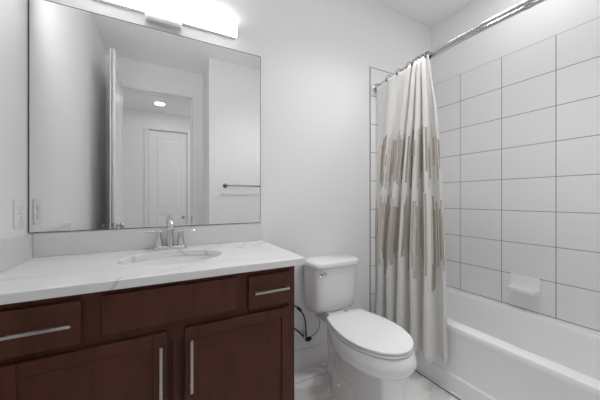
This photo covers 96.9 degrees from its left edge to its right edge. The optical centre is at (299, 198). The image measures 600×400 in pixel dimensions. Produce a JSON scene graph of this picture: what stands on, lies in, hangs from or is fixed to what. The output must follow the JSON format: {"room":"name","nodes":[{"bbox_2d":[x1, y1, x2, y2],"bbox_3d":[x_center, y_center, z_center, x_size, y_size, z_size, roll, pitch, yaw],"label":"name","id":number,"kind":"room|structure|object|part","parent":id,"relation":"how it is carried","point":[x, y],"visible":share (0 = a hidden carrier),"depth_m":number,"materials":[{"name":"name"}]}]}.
{"room":"bathroom","nodes":[
{"label":"bathroom","id":0,"kind":"room"},
{"bbox_2d":[0,0,27,240],"bbox_3d":[-0.753,-0.209,0.228,0.100,2.745,2.090,0,0,-28],"label":"wall","id":1,"kind":"structure","parent":0,"point":[13,13],"depth_m":1.05,"materials":[{"name":"white paint"}]},
{"bbox_2d":[13,199,23,228],"bbox_3d":[-1.149,0.060,1.089,0.009,0.120,0.080,0,0,-28],"label":"wall outlet","id":2,"kind":"object","parent":1,"relation":"attached to","point":[18,204],"visible":1,"depth_m":1.08,"materials":[{"name":"white plastic"}]},
{"bbox_2d":[18,204,22,211],"bbox_3d":[-1.147,0.038,1.091,0.004,0.030,0.034,0,0,-28],"label":"receptacle","id":3,"kind":"object","parent":2,"relation":"attached to","point":[20,206],"depth_m":1.09,"materials":[{"name":"grey plastic"}]},
{"bbox_2d":[28,0,431,351],"bbox_3d":[-0.014,-0.209,1.862,2.941,2.745,0.100,0,0,-28],"label":"wall","id":4,"kind":"structure","parent":0,"point":[317,56],"depth_m":1.88,"materials":[{"name":"white paint"}]},
{"bbox_2d":[28,0,260,232],"bbox_3d":[-0.723,-0.371,1.423,1.072,1.045,0.006,0,0,-28],"label":"wall mirror","id":5,"kind":"object","parent":4,"relation":"attached to","point":[131,125],"visible":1,"depth_m":1.35,"materials":[{"name":"clear glass"}]},
{"bbox_2d":[33,223,261,257],"bbox_3d":[-0.709,0.206,1.423,1.059,0.104,0.020,0,0,-28],"label":"backsplash","id":6,"kind":"structure","parent":4,"relation":"attached to","point":[77,242],"depth_m":1.33,"materials":[{"name":"white stone"}]},
{"bbox_2d":[96,0,237,38],"bbox_3d":[-0.717,-0.976,1.405,0.769,0.119,0.044,0,0,-28],"label":"vanity light","id":7,"kind":"object","parent":4,"relation":"attached to","point":[162,13],"visible":1,"depth_m":1.42,"materials":[{"name":"white glass"}]},
{"bbox_2d":[299,330,311,341],"bbox_3d":[0.039,0.930,1.789,0.060,0.060,0.078,0,0,-28],"label":"supply valve","id":8,"kind":"object","parent":4,"relation":"attached to","point":[309,338],"visible":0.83,"depth_m":1.78,"materials":[{"name":"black metal"}]},
{"bbox_2d":[294,305,306,333],"bbox_3d":[-0.093,0.757,1.685,0.341,0.294,0.032,0,0,-32],"label":"supply hose","id":9,"kind":"object","parent":8,"relation":"attached to","point":[299,309],"visible":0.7,"depth_m":1.75,"materials":[{"name":"black rubber"}]},
{"bbox_2d":[294,342,327,372],"bbox_3d":[0.136,1.097,1.878,0.946,0.132,0.014,0,0,-28],"label":"baseboard","id":10,"kind":"structure","parent":4,"relation":"attached to","point":[311,356],"depth_m":1.84,"materials":[{"name":"white paint"}]},
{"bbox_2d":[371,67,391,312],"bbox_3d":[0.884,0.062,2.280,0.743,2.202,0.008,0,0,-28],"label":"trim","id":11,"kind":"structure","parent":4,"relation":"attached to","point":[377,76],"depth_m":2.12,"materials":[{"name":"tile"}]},
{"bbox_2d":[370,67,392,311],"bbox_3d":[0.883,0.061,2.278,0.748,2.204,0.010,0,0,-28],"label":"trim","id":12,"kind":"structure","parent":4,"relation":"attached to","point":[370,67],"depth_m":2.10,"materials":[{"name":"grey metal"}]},
{"bbox_2d":[415,368,464,399],"bbox_3d":[0.969,1.155,1.461,0.014,0.016,1.512,0,0,-28],"label":"trim","id":13,"kind":"structure","parent":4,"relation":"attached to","point":[416,369],"depth_m":1.64,"materials":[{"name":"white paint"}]},
{"bbox_2d":[294,361,457,399],"bbox_3d":[0.674,1.213,-0.060,3.534,0.100,4.140,0,0,-28],"label":"floor","id":14,"kind":"structure","parent":0,"point":[312,383],"depth_m":1.64,"materials":[{"name":"tile"}]},
{"bbox_2d":[0,266,293,399],"bbox_3d":[-0.599,0.727,1.152,1.037,0.873,0.599,0,0,-28],"label":"vanity cabinet","id":15,"kind":"object","parent":14,"relation":"on","point":[231,336],"visible":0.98,"depth_m":0.91,"materials":[{"name":"brown wood"}]},
{"bbox_3d":[-0.743,0.374,0.755,0.149,0.010,0.033,0,0,-28],"label":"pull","id":16,"kind":"part","parent":15,"relation":"part of","materials":[{"name":"silver metal"}]},
{"bbox_3d":[-0.755,0.378,0.778,0.183,0.132,0.019,0,0,-28],"label":"drawer","id":17,"kind":"part","parent":15,"relation":"part of","materials":[{"name":"brown wood"}]},
{"bbox_3d":[-0.652,0.756,0.833,0.420,0.583,0.019,0,0,-28],"label":"door","id":18,"kind":"part","parent":15,"relation":"part of","materials":[{"name":"brown wood"}]},
{"bbox_2d":[0,223,305,304],"bbox_3d":[-0.587,0.222,1.172,1.079,0.135,0.577,0,0,-28],"label":"countertop","id":19,"kind":"structure","parent":15,"relation":"on","point":[33,266],"depth_m":1.11,"materials":[{"name":"white stone"}]},
{"bbox_2d":[144,217,194,249],"bbox_3d":[-0.668,0.176,1.369,0.179,0.166,0.169,0,0,15],"label":"faucet","id":20,"kind":"object","parent":19,"relation":"on","point":[180,244],"visible":1,"depth_m":1.36,"materials":[{"name":"silver metal"}]},
{"bbox_3d":[-0.740,0.170,1.337,0.081,0.018,0.022,0,0,-39],"label":"lever","id":21,"kind":"part","parent":20,"relation":"part of","materials":[{"name":"silver metal"}]},
{"bbox_3d":[-0.720,0.207,1.356,0.042,0.079,0.042,0,0,-28],"label":"handle","id":22,"kind":"part","parent":20,"relation":"part of","materials":[{"name":"silver metal"}]},
{"bbox_3d":[-0.674,0.251,1.380,0.160,0.016,0.054,0,0,-28],"label":"plate","id":23,"kind":"part","parent":20,"relation":"part of","materials":[{"name":"silver metal"}]},
{"bbox_3d":[-0.651,0.169,1.337,0.036,0.152,0.134,0,0,-28],"label":"spout","id":24,"kind":"part","parent":20,"relation":"part of","materials":[{"name":"silver metal"}]},
{"bbox_3d":[-0.628,0.207,1.405,0.042,0.079,0.042,0,0,-28],"label":"handle","id":25,"kind":"part","parent":20,"relation":"part of","materials":[{"name":"silver metal"}]},
{"bbox_3d":[-0.601,0.170,1.411,0.081,0.018,0.022,0,0,-17],"label":"lever","id":26,"kind":"part","parent":20,"relation":"part of","materials":[{"name":"silver metal"}]},
{"bbox_2d":[126,255,216,265],"bbox_3d":[-0.567,0.368,1.196,0.449,0.156,0.341,0,0,-28],"label":"sink","id":27,"kind":"object","parent":19,"relation":"in","point":[170,260],"visible":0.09,"depth_m":1.33,"materials":[{"name":"white ceramic"}]},
{"bbox_3d":[-0.470,0.592,0.900,0.010,0.187,0.033,0,0,-28],"label":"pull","id":28,"kind":"part","parent":15,"relation":"part of","materials":[{"name":"silver metal"}]},
{"bbox_3d":[-0.439,0.369,0.946,0.427,0.125,0.019,0,0,-28],"label":"false drawer panel","id":29,"kind":"part","parent":15,"relation":"part of","materials":[{"name":"brown wood"}]},
{"bbox_3d":[-0.386,0.592,0.945,0.010,0.187,0.033,0,0,-28],"label":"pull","id":30,"kind":"part","parent":15,"relation":"part of","materials":[{"name":"silver metal"}]},
{"bbox_3d":[-0.229,0.756,1.058,0.421,0.583,0.019,0,0,-28],"label":"door","id":31,"kind":"part","parent":15,"relation":"part of","materials":[{"name":"brown wood"}]},
{"bbox_3d":[-0.127,0.378,1.112,0.184,0.132,0.019,0,0,-28],"label":"drawer","id":32,"kind":"part","parent":15,"relation":"part of","materials":[{"name":"brown wood"}]},
{"bbox_3d":[-0.115,0.374,1.089,0.149,0.010,0.033,0,0,-28],"label":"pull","id":33,"kind":"part","parent":15,"relation":"part of","materials":[{"name":"silver metal"}]},
{"bbox_2d":[304,254,416,399],"bbox_3d":[0.328,0.781,1.547,0.391,0.764,0.764,0,0,-28],"label":"toilet","id":34,"kind":"object","parent":14,"relation":"on","point":[371,357],"visible":0.99,"depth_m":1.45,"materials":[{"name":"white ceramic"}]},
{"bbox_2d":[310,313,319,336],"bbox_3d":[0.099,0.839,1.794,0.051,0.216,0.080,0,0,-38],"label":"supply hose","id":35,"kind":"object","parent":34,"relation":"attached to","point":[316,313],"visible":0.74,"depth_m":1.79,"materials":[{"name":"grey metal"}]},
{"bbox_3d":[0.139,0.473,1.639,0.064,0.038,0.028,0,0,-28],"label":"flush lever","id":36,"kind":"part","parent":34,"relation":"part of","materials":[{"name":"silver metal"}]},
{"bbox_3d":[0.206,0.585,1.793,0.348,0.288,0.199,0,0,-28],"label":"tank","id":37,"kind":"part","parent":34,"relation":"part of","materials":[{"name":"white ceramic"}]},
{"bbox_3d":[0.208,0.418,1.790,0.374,0.037,0.223,0,0,-28],"label":"tank lid","id":38,"kind":"part","parent":34,"relation":"part of","materials":[{"name":"white ceramic"}]},
{"bbox_3d":[0.378,0.704,1.427,0.348,0.013,0.474,0,0,-28],"label":"seat lid","id":39,"kind":"part","parent":34,"relation":"part of","materials":[{"name":"white plastic"}]},
{"bbox_3d":[0.378,0.723,1.427,0.348,0.012,0.473,0,0,-28],"label":"seat","id":40,"kind":"part","parent":34,"relation":"part of","materials":[{"name":"white plastic"}]},
{"bbox_2d":[415,286,599,399],"bbox_3d":[1.272,0.962,1.623,0.674,0.398,1.512,0,0,-28],"label":"bathtub","id":41,"kind":"object","parent":14,"relation":"on","point":[497,350],"visible":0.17,"depth_m":1.53,"materials":[{"name":"white ceramic"}]},
{"bbox_2d":[373,0,474,27],"bbox_3d":[0.674,-1.632,-0.060,3.534,0.100,4.140,0,0,-28],"label":"ceiling","id":42,"kind":"structure","parent":0,"point":[430,13],"depth_m":2.21,"materials":[{"name":"white paint"}]},
{"bbox_2d":[432,0,599,84],"bbox_3d":[1.621,-0.209,1.813,0.102,2.745,1.524,0,0,-28],"label":"wall","id":43,"kind":"structure","parent":0,"point":[549,18],"depth_m":1.99,"materials":[{"name":"white paint"}]},
{"bbox_2d":[433,17,599,331],"bbox_3d":[1.572,0.062,1.787,0.008,2.202,1.524,0,0,-28],"label":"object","id":44,"kind":"structure","parent":43,"relation":"attached to","point":[519,131],"depth_m":1.81,"materials":[{"name":"tile"}]},
{"bbox_2d":[506,273,539,296],"bbox_3d":[1.510,0.587,1.808,0.082,0.114,0.165,0,0,-28],"label":"soap dish","id":45,"kind":"object","parent":43,"relation":"attached to","point":[518,283],"visible":1,"depth_m":1.81,"materials":[{"name":"white ceramic"}]},
{"bbox_3d":[1.542,0.579,1.825,0.010,0.098,0.165,0,0,-28],"label":"plate","id":46,"kind":"part","parent":45,"relation":"part of","materials":[{"name":"white ceramic"}]},
{"bbox_3d":[1.349,-0.210,0.484,1.831,2.745,0.566,0,0,-28],"label":"wall","id":47,"kind":"structure","parent":0,"visible":0},
{"bbox_2d":[373,0,545,92],"bbox_3d":[0.937,-0.879,1.443,0.138,0.072,1.512,0,0,-28],"label":"shower rod","id":48,"kind":"object","parent":47,"relation":"attached to","point":[524,5],"visible":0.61,"depth_m":1.35,"materials":[{"name":"silver metal"}]},
{"bbox_2d":[374,55,447,364],"bbox_3d":[0.701,0.050,1.801,0.123,1.840,0.574,0,0,-28],"label":"shower curtain","id":49,"kind":"object","parent":48,"relation":"hanging from","point":[410,252],"visible":0.98,"depth_m":1.70,"materials":[{"name":"fabric"}]},
{"bbox_3d":[0.942,-0.873,1.447,0.100,0.021,1.496,0,0,-28],"label":"rod","id":50,"kind":"part","parent":48,"relation":"part of","materials":[{"name":"silver metal"}]}
]}

